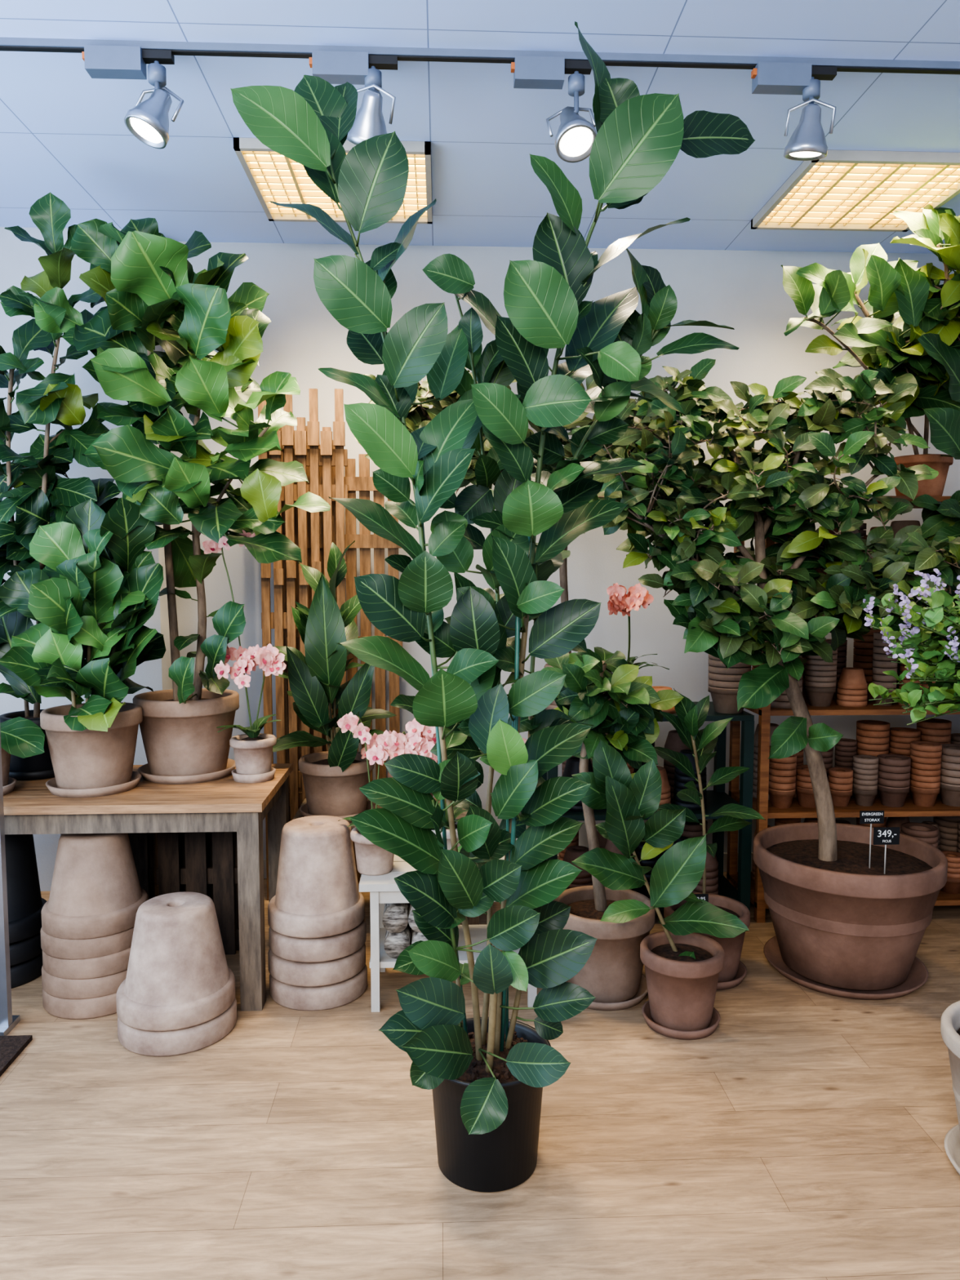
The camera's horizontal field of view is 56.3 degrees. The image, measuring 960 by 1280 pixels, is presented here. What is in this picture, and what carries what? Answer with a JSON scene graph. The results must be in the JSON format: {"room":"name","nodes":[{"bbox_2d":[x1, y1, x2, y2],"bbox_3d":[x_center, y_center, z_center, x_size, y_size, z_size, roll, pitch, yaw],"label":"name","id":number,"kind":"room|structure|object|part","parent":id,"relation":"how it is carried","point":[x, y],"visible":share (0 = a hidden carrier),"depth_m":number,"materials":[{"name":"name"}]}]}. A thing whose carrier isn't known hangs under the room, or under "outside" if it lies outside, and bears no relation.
{"room":"plant shop","nodes":[
{"label":"plant shop","id":0,"kind":"room"},
{"bbox_2d":[0,871,959,1279],"bbox_3d":[0.204,1.389,1.170,5.300,0.050,6.500,0,4,-2],"label":"floor","id":1,"kind":"structure","parent":0,"point":[802,1137],"depth_m":2.26,"materials":[{"name":"brown wood"}]},
{"bbox_2d":[0,729,20,1035],"bbox_3d":[-1.760,0.678,2.792,0.554,1.120,0.108,0,4,-2],"label":"rack","id":2,"kind":"object","parent":1,"relation":"on","point":[8,1021],"visible":0.96,"depth_m":2.81,"materials":[{"name":"metal"}]},
{"bbox_2d":[0,1035,32,1076],"bbox_3d":[-1.787,1.262,2.398,0.830,0.015,0.740,0,4,-2],"label":"doormat","id":3,"kind":"object","parent":1,"relation":"on","point":[11,1046],"visible":1,"depth_m":2.71,"materials":[{"name":"carpet"}]},
{"bbox_2d":[4,834,46,988],"bbox_3d":[-1.740,0.925,3.228,0.344,0.560,0.340,0,4,-2],"label":"pots","id":4,"kind":"object","parent":1,"relation":"on","point":[25,903],"visible":0.52,"depth_m":3.16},
{"bbox_2d":[40,833,148,1019],"bbox_3d":[-1.307,0.931,3.056,0.345,0.575,0.344,0,4,-2],"label":"pots","id":5,"kind":"object","parent":1,"relation":"on","point":[96,895],"visible":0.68,"depth_m":2.93,"materials":[{"name":"grey ceramic"}]},
{"bbox_2d":[3,763,293,1011],"bbox_3d":[-1.403,0.857,3.202,1.370,0.700,0.608,0,4,-2],"label":"wooden table","id":6,"kind":"object","parent":1,"relation":"on","point":[225,804],"visible":0.73,"depth_m":2.94,"materials":[{"name":"brown wood"}]},
{"bbox_2d":[0,603,44,795],"bbox_3d":[-1.720,0.102,3.014,0.402,0.834,0.454,-4,6,-39],"label":"fiddle leaf fig","id":7,"kind":"object","parent":6,"relation":"on","point":[21,737],"visible":0.91,"depth_m":3.00,"materials":[{"name":"plant"}]},
{"bbox_2d":[0,746,10,786],"bbox_3d":[-1.703,0.407,3.029,0.250,0.200,0.250,0,4,-2],"label":"pot","id":8,"kind":"object","parent":7,"relation":"attached to","point":[6,757],"depth_m":3.03,"materials":[{"name":"ceramic"}]},
{"bbox_2d":[0,191,122,780],"bbox_3d":[-1.639,-0.539,3.313,0.678,2.066,0.679,-3,5,-30],"label":"fiddle leaf fig","id":9,"kind":"object","parent":6,"relation":"on","point":[40,496],"visible":0.65,"depth_m":3.22,"materials":[{"name":"plant"}]},
{"bbox_2d":[0,709,53,772],"bbox_3d":[-1.643,0.379,3.330,0.250,0.210,0.250,0,4,-2],"label":"pot","id":10,"kind":"object","parent":9,"relation":"on","point":[42,762],"depth_m":3.25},
{"bbox_2d":[0,497,165,797],"bbox_3d":[-1.398,0.016,3.071,0.666,0.996,0.505,0,4,-2],"label":"fiddle leaf fig","id":11,"kind":"object","parent":6,"relation":"on","point":[91,576],"visible":1,"depth_m":3.00,"materials":[{"name":"green plant"}]},
{"bbox_2d":[40,702,142,788],"bbox_3d":[-1.335,0.369,3.102,0.324,0.265,0.324,0,4,-2],"label":"pot","id":12,"kind":"object","parent":11,"relation":"on","point":[86,758],"depth_m":2.99,"materials":[{"name":"grey ceramic"}]},
{"bbox_2d":[62,217,330,784],"bbox_3d":[-1.051,-0.464,3.188,0.690,1.936,0.974,-4,6,-38],"label":"potted plant","id":13,"kind":"object","parent":6,"relation":"on","point":[153,295],"visible":0.98,"depth_m":3.02,"materials":[{"name":"green plant"}]},
{"bbox_3d":[-1.078,0.342,3.312,0.372,0.285,0.372,0,4,-2],"label":"pot","id":14,"kind":"part","parent":13,"relation":"part of","materials":[{"name":"grey ceramic"}]},
{"bbox_2d":[202,529,286,783],"bbox_3d":[-0.832,0.058,3.178,0.321,0.897,0.300,0,4,-2],"label":"potted orchid","id":15,"kind":"object","parent":6,"relation":"on","point":[253,749],"depth_m":3.18,"materials":[{"name":"pink plant"}]},
{"bbox_2d":[115,891,236,1056],"bbox_3d":[-0.962,1.032,2.848,0.361,0.405,0.360,0,4,-2],"label":"pots","id":16,"kind":"object","parent":1,"relation":"on","point":[176,996],"visible":1,"depth_m":2.73,"materials":[{"name":"ceramic"}]},
{"bbox_2d":[155,831,239,955],"bbox_3d":[-1.070,0.919,3.435,0.302,0.540,0.115,0,4,-2],"label":"crate","id":17,"kind":"object","parent":1,"relation":"on","point":[206,863],"visible":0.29,"depth_m":3.38,"materials":[{"name":"brown wood"}]},
{"bbox_2d":[267,815,367,1010],"bbox_3d":[-0.563,0.922,3.108,0.339,0.585,0.336,0,4,-2],"label":"pots","id":18,"kind":"object","parent":1,"relation":"on","point":[317,922],"visible":0.99,"depth_m":2.98,"materials":[{"name":"ceramic"}]},
{"bbox_2d":[257,388,402,900],"bbox_3d":[-0.645,0.038,3.940,0.606,2.220,0.140,0,4,-2],"label":"panel","id":19,"kind":"object","parent":1,"relation":"on","point":[329,471],"visible":0.41,"depth_m":3.88,"materials":[{"name":"brown wood"}]},
{"bbox_2d":[292,797,479,924],"bbox_3d":[-0.374,0.935,3.680,0.744,0.470,0.460,0,4,-2],"label":"side table","id":20,"kind":"object","parent":1,"relation":"on","point":[472,921],"visible":0.03,"depth_m":3.60,"materials":[{"name":"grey wood"}]},
{"bbox_2d":[266,540,396,822],"bbox_3d":[-0.584,0.161,3.546,0.512,1.095,0.545,0,4,-2],"label":"rubber plant","id":21,"kind":"object","parent":20,"relation":"on","point":[333,778],"visible":0.9,"depth_m":3.42,"materials":[{"name":"green plant"}]},
{"bbox_3d":[-0.576,0.583,3.614,0.300,0.220,0.300,0,4,-2],"label":"pot","id":22,"kind":"part","parent":21,"relation":"part of","materials":[{"name":"grey ceramic"}]},
{"bbox_2d":[360,730,432,795],"bbox_3d":[-0.262,0.486,3.577,0.407,0.442,0.226,0,4,-2],"label":"potted orchid","id":23,"kind":"object","parent":20,"relation":"on","point":[373,740],"visible":0.12,"depth_m":3.48,"materials":[{"name":"pink plant"}]},
{"bbox_3d":[-0.270,0.609,3.599,0.200,0.170,0.200,0,4,-2],"label":"pot","id":24,"kind":"part","parent":23,"relation":"part of","materials":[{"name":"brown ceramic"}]},
{"bbox_2d":[359,854,541,1012],"bbox_3d":[-0.091,0.997,3.114,0.620,0.435,0.338,0,4,-2],"label":"side table","id":25,"kind":"object","parent":1,"relation":"on","point":[383,889],"visible":0.32,"depth_m":2.96,"materials":[{"name":"paint"}]},
{"bbox_2d":[337,711,435,875],"bbox_3d":[-0.308,0.510,3.043,0.354,0.545,0.205,0,4,-2],"label":"potted orchid","id":26,"kind":"object","parent":25,"relation":"on","point":[372,860],"visible":0.68,"depth_m":2.98,"materials":[{"name":"plant"}]},
{"bbox_3d":[-0.357,0.713,3.051,0.164,0.140,0.164,0,4,-2],"label":"pot","id":27,"kind":"part","parent":26,"relation":"part of","materials":[{"name":"ceramic"}]},
{"bbox_2d":[382,902,427,958],"bbox_3d":[-0.237,0.963,3.086,0.180,0.174,0.220,0,4,-2],"label":"birch logs","id":28,"kind":"object","parent":25,"relation":"on","point":[398,922],"visible":0.48,"depth_m":2.98,"materials":[{"name":"white wood"}]},
{"bbox_2d":[365,718,468,849],"bbox_3d":[-0.188,0.517,3.058,0.388,0.530,0.247,0,4,-2],"label":"potted orchid","id":29,"kind":"object","parent":25,"relation":"on","point":[377,754],"visible":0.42,"depth_m":2.97,"materials":[{"name":"plant"}]},
{"bbox_3d":[-0.111,0.706,3.081,0.160,0.150,0.160,0,4,-2],"label":"pot","id":30,"kind":"part","parent":29,"relation":"part of","materials":[{"name":"white ceramic"}]},
{"bbox_2d":[369,924,520,968],"bbox_3d":[-0.091,1.059,3.119,0.560,0.020,0.300,0,4,-2],"label":"shelf","id":31,"kind":"object","parent":25,"relation":"attached to","point":[477,932],"depth_m":3.09,"materials":[{"name":"white paint"}]},
{"bbox_2d":[230,21,755,1191],"bbox_3d":[0.045,-0.041,2.100,1.089,2.660,0.578,-3,5,-31],"label":"fig","id":32,"kind":"object","parent":1,"relation":"on","point":[486,1077],"visible":1,"depth_m":2.04,"materials":[{"name":"green plant"}]},
{"bbox_2d":[431,1017,551,1191],"bbox_3d":[0.018,1.142,2.207,0.314,0.285,0.314,0,4,-2],"label":"nursery pot","id":33,"kind":"object","parent":32,"relation":"attached to","point":[502,1158],"depth_m":2.10,"materials":[{"name":"black plastic"}]},
{"bbox_2d":[540,646,684,1010],"bbox_3d":[0.444,0.612,3.140,0.490,1.198,0.501,2,5,19],"label":"potted ficus","id":34,"kind":"object","parent":1,"relation":"on","point":[604,692],"visible":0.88,"depth_m":3.00,"materials":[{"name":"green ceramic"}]},
{"bbox_2d":[552,885,654,1002],"bbox_3d":[0.423,1.053,3.101,0.352,0.300,0.352,0,4,-2],"label":"pot","id":35,"kind":"object","parent":34,"relation":"attached to","point":[613,970],"depth_m":2.98,"materials":[{"name":"brown ceramic"}]},
{"bbox_2d":[542,701,754,911],"bbox_3d":[0.685,0.724,3.853,0.840,0.865,0.394,0,4,-2],"label":"shelf","id":36,"kind":"object","parent":1,"relation":"on","point":[716,798],"visible":0.22,"depth_m":3.69,"materials":[{"name":"paint"}]},
{"bbox_2d":[354,367,705,710],"bbox_3d":[0.197,-0.442,3.643,1.422,1.493,0.577,0,4,-2],"label":"ficus tree","id":37,"kind":"object","parent":36,"relation":"on","point":[419,416],"visible":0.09,"depth_m":3.54,"materials":[{"name":"green plant"}]},
{"bbox_3d":[0.375,0.193,3.786,0.210,0.180,0.210,0,4,-2],"label":"pot","id":38,"kind":"part","parent":37,"relation":"part of","materials":[{"name":"ceramic"}]},
{"bbox_2d":[561,729,706,811],"bbox_3d":[0.643,0.552,3.860,0.618,0.287,0.319,0,4,-2],"label":"terracotta pots","id":39,"kind":"object","parent":36,"relation":"on","point":[673,780],"visible":0.21,"depth_m":3.75,"materials":[{"name":"brown ceramic"}]},
{"bbox_2d":[606,582,669,670],"bbox_3d":[0.617,0.039,3.576,0.350,0.543,0.616,0,4,-2],"label":"potted clivia","id":40,"kind":"object","parent":36,"relation":"on","point":[637,595],"visible":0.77,"depth_m":3.28,"materials":[{"name":"pink plant"}]},
{"bbox_3d":[0.580,0.027,3.520,0.018,0.373,0.372,1,4,8],"label":"stem","id":41,"kind":"part","parent":40,"relation":"part of","materials":[{"name":"green plant"}]},
{"bbox_2d":[559,819,718,897],"bbox_3d":[0.670,0.940,3.871,0.678,0.271,0.319,0,4,-2],"label":"terracotta pots","id":42,"kind":"object","parent":36,"relation":"on","point":[573,851],"visible":0.17,"depth_m":3.76,"materials":[{"name":"brown ceramic"}]},
{"bbox_2d":[652,653,751,713],"bbox_3d":[0.899,0.175,3.731,0.449,0.248,0.182,0,4,-2],"label":"terracotta pots","id":43,"kind":"object","parent":36,"relation":"on","point":[723,683],"visible":0.52,"depth_m":3.68,"materials":[{"name":"brown ceramic"}]},
{"bbox_2d":[571,738,749,1039],"bbox_3d":[0.549,0.770,2.858,0.545,0.926,0.273,0,4,-2],"label":"potted ficus","id":44,"kind":"object","parent":1,"relation":"on","point":[683,966],"visible":0.99,"depth_m":2.80,"materials":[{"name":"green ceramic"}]},
{"bbox_2d":[640,930,724,1031],"bbox_3d":[0.646,1.100,2.884,0.264,0.240,0.264,0,4,-2],"label":"pot","id":45,"kind":"object","parent":44,"relation":"attached to","point":[682,974],"depth_m":2.80,"materials":[{"name":"brown ceramic"}]},
{"bbox_2d":[653,688,764,990],"bbox_3d":[0.814,0.693,3.176,0.383,1.032,0.361,0,4,-2],"label":"rubber plant","id":46,"kind":"object","parent":1,"relation":"on","point":[691,717],"visible":0.56,"depth_m":3.16,"materials":[{"name":"green plant"}]},
{"bbox_2d":[693,893,708,902],"bbox_3d":[0.759,0.946,3.109,0.060,0.137,0.010,0,4,-2],"label":"price tag","id":47,"kind":"object","parent":46,"relation":"in","point":[704,896],"visible":0.24,"depth_m":3.10,"materials":[{"name":"white paint"}]},
{"bbox_3d":[0.814,1.076,3.231,0.300,0.235,0.300,0,4,-2],"label":"pot","id":48,"kind":"part","parent":46,"relation":"part of","materials":[{"name":"brown ceramic"}]},
{"bbox_2d":[571,358,959,999],"bbox_3d":[1.090,0.120,3.256,1.522,2.162,0.786,0,4,-2],"label":"potted ficus tree","id":49,"kind":"object","parent":1,"relation":"on","point":[844,927],"visible":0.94,"depth_m":3.07,"materials":[{"name":"green plant"}]},
{"bbox_2d":[753,822,947,990],"bbox_3d":[1.332,0.970,3.275,0.650,0.440,0.650,0,4,-2],"label":"pot","id":50,"kind":"object","parent":49,"relation":"attached to","point":[840,922],"depth_m":3.09,"materials":[{"name":"brown ceramic"}]},
{"bbox_2d":[859,810,884,868],"bbox_3d":[1.370,0.714,3.148,0.085,0.234,0.010,0,4,-2],"label":"price tag","id":51,"kind":"object","parent":49,"relation":"in","point":[870,817],"visible":1,"depth_m":3.14,"materials":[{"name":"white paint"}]},
{"bbox_2d":[873,826,899,874],"bbox_3d":[1.401,0.740,3.101,0.090,0.189,0.010,0,4,-2],"label":"price tag","id":52,"kind":"object","parent":49,"relation":"in","point":[885,836],"visible":0.99,"depth_m":3.09,"materials":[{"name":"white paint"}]},
{"bbox_2d":[726,495,959,923],"bbox_3d":[1.794,0.279,3.868,1.320,1.750,0.394,0,4,-2],"label":"wooden shelf","id":53,"kind":"object","parent":1,"relation":"on","point":[761,804],"visible":0.26,"depth_m":3.71,"materials":[{"name":"brown wood"}]},
{"bbox_2d":[774,817,817,826],"label":"terracotta pots","id":54,"kind":"object","parent":53,"relation":"in","point":[778,821],"depth_m":3.94,"materials":[{"name":"brown ceramic"}]},
{"bbox_2d":[813,567,826,574],"label":"terracotta pots","id":55,"kind":"object","parent":53,"relation":"on","point":[817,570],"depth_m":3.67,"materials":[{"name":"brown ceramic"}]},
{"bbox_2d":[828,527,842,533],"label":"terracotta pots","id":56,"kind":"object","parent":53,"relation":"on","point":[836,530],"depth_m":3.86,"materials":[{"name":"brown ceramic"}]},
{"bbox_2d":[751,627,955,708],"bbox_3d":[1.754,0.102,3.857,1.131,0.335,0.335,0,4,-2],"label":"terracotta pots","id":57,"kind":"object","parent":53,"relation":"in","point":[821,682],"visible":0.37,"depth_m":3.75,"materials":[{"name":"brown ceramic"}]},
{"bbox_2d":[752,718,959,808],"bbox_3d":[1.798,0.528,3.889,1.207,0.331,0.349,0,4,-2],"label":"terracotta pots","id":58,"kind":"object","parent":53,"relation":"in","point":[922,763],"visible":0.84,"depth_m":3.78,"materials":[{"name":"orange ceramic"}]},
{"bbox_2d":[848,523,867,539],"label":"terracotta pots","id":59,"kind":"object","parent":53,"relation":"on","point":[863,527],"depth_m":3.87,"materials":[{"name":"brown ceramic"}]},
{"bbox_2d":[781,204,959,496],"bbox_3d":[1.620,-1.157,3.556,1.047,1.162,0.532,-1,4,-11],"label":"potted ficus","id":60,"kind":"object","parent":53,"relation":"on","point":[921,348],"visible":0.94,"depth_m":3.43,"materials":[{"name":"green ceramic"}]},
{"bbox_2d":[893,453,953,496],"bbox_3d":[1.813,-0.668,3.702,0.240,0.165,0.240,0,4,-2],"label":"pot","id":61,"kind":"object","parent":60,"relation":"attached to","point":[940,463],"depth_m":3.61,"materials":[{"name":"orange ceramic"}]},
{"bbox_2d":[890,520,920,537],"label":"terracotta pots","id":62,"kind":"object","parent":53,"relation":"on","point":[896,526],"depth_m":3.69,"materials":[{"name":"brown ceramic"}]},
{"bbox_2d":[856,816,959,893],"label":"terracotta pots","id":63,"kind":"object","parent":53,"relation":"in","point":[942,833],"depth_m":3.88,"materials":[{"name":"brown ceramic"}]},
{"bbox_2d":[940,1000,959,1175],"bbox_3d":[1.317,0.968,2.130,0.400,0.642,0.400,0,4,-2],"label":"potted ficus","id":64,"kind":"object","parent":1,"relation":"on","point":[950,1018],"visible":1,"depth_m":2.19,"materials":[{"name":"ceramic"}]},
{"bbox_3d":[1.744,0.838,2.771,0.340,0.806,0.340,0,4,-2],"label":"wooden plant stand","id":65,"kind":"object","parent":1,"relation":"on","visible":0},
{"bbox_2d":[862,568,959,725],"bbox_3d":[1.526,0.111,2.721,0.663,0.652,0.410,-1,5,-12],"label":"flowering plant","id":66,"kind":"object","parent":65,"relation":"on","point":[940,622],"visible":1,"depth_m":2.67,"materials":[{"name":"green plant"}]},
{"bbox_2d":[0,0,959,253],"bbox_3d":[0.204,-1.577,0.942,5.300,0.060,6.500,0,4,-2],"label":"ceiling","id":67,"kind":"structure","parent":0,"point":[64,132],"depth_m":2.84,"materials":[{"name":"paint"}]},
{"bbox_2d":[81,44,183,149],"bbox_3d":[-0.964,-1.515,2.492,0.276,0.254,0.121,0,4,-2],"label":"track spotlight","id":68,"kind":"object","parent":67,"relation":"hanging from","point":[148,121],"visible":1,"depth_m":2.49,"materials":[{"name":"grey paint"}]},
{"bbox_3d":[-0.900,-1.528,2.512,0.144,0.170,0.048,1,5,18],"label":"swivel arm","id":69,"kind":"part","parent":68,"relation":"part of","materials":[{"name":"grey paint"}]},
{"bbox_2d":[233,137,432,223],"bbox_3d":[-0.519,-1.718,3.389,0.670,0.035,0.640,0,4,-2],"label":"recessed light","id":70,"kind":"object","parent":67,"relation":"in","point":[273,176],"visible":0.53,"depth_m":3.37,"materials":[{"name":"white paint"}]},
{"bbox_2d":[246,154,426,211],"bbox_3d":[-0.519,-1.732,3.388,0.630,0.005,0.600,0,4,-2],"label":"diffuser","id":71,"kind":"object","parent":70,"relation":"attached to","point":[249,157],"depth_m":3.40,"materials":[{"name":"beige plastic"}]},
{"bbox_2d":[309,50,397,145],"bbox_3d":[-0.356,-1.515,2.538,0.246,0.260,0.142,0,4,-2],"label":"track spotlight","id":72,"kind":"object","parent":67,"relation":"hanging from","point":[355,68],"visible":0.82,"depth_m":2.51,"materials":[{"name":"grey paint"}]},
{"bbox_3d":[-0.304,-1.531,2.516,0.140,0.167,0.094,0,4,-2],"label":"swivel arm","id":73,"kind":"part","parent":72,"relation":"part of","materials":[{"name":"grey paint"}]},
{"bbox_2d":[0,36,959,74],"bbox_3d":[0.133,-1.659,2.559,5.100,0.024,0.028,0,4,-2],"label":"track","id":74,"kind":"object","parent":67,"relation":"attached to","point":[6,44],"depth_m":2.54,"materials":[{"name":"black metal"}]},
{"bbox_2d":[511,55,596,162],"bbox_3d":[0.211,-1.510,2.541,0.244,0.272,0.132,0,4,-2],"label":"track spotlight","id":75,"kind":"object","parent":67,"relation":"hanging from","point":[575,135],"visible":0.99,"depth_m":2.54,"materials":[{"name":"grey paint"}]},
{"bbox_3d":[0.260,-1.531,2.569,0.149,0.174,0.048,1,5,16],"label":"swivel arm","id":76,"kind":"part","parent":75,"relation":"part of","materials":[{"name":"grey paint"}]},
{"bbox_2d":[751,62,836,160],"bbox_3d":[0.905,-1.520,2.592,0.245,0.258,0.121,0,4,-2],"label":"track spotlight","id":77,"kind":"object","parent":67,"relation":"hanging from","point":[807,142],"visible":1,"depth_m":2.57,"materials":[{"name":"grey paint"}]},
{"bbox_3d":[0.950,-1.537,2.591,0.138,0.166,0.056,1,4,9],"label":"swivel arm","id":78,"kind":"part","parent":77,"relation":"part of","materials":[{"name":"grey paint"}]},
{"bbox_2d":[751,150,959,231],"bbox_3d":[1.490,-1.724,3.476,0.670,0.035,0.640,0,4,-2],"label":"recessed light","id":79,"kind":"object","parent":67,"relation":"in","point":[842,190],"visible":0.89,"depth_m":3.44,"materials":[{"name":"white paint"}]},
{"bbox_2d":[766,165,959,219],"bbox_3d":[1.490,-1.738,3.475,0.630,0.005,0.600,0,4,-2],"label":"diffuser","id":80,"kind":"object","parent":79,"relation":"attached to","point":[856,214],"depth_m":3.45,"materials":[{"name":"beige plastic"}]},
{"bbox_2d":[0,226,959,891],"bbox_3d":[0.067,-0.331,4.174,5.100,2.920,0.240,0,4,-2],"label":"wall","id":81,"kind":"structure","parent":0,"point":[744,291],"depth_m":4.14,"materials":[{"name":"paint"}]},
{"bbox_2d":[263,852,752,878],"bbox_3d":[0.591,1.077,4.318,4.050,0.090,0.015,0,4,-2],"label":"baseboard","id":82,"kind":"structure","parent":81,"relation":"attached to","point":[725,854],"depth_m":4.33,"materials":[{"name":"white paint"}]},
{"bbox_2d":[911,490,959,573],"bbox_3d":[1.917,-0.400,3.554,0.513,0.392,0.666,0,4,-2],"label":"potted ficus","id":83,"kind":"object","parent":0,"point":[941,520],"depth_m":3.47,"materials":[{"name":"green plant"}]}
]}

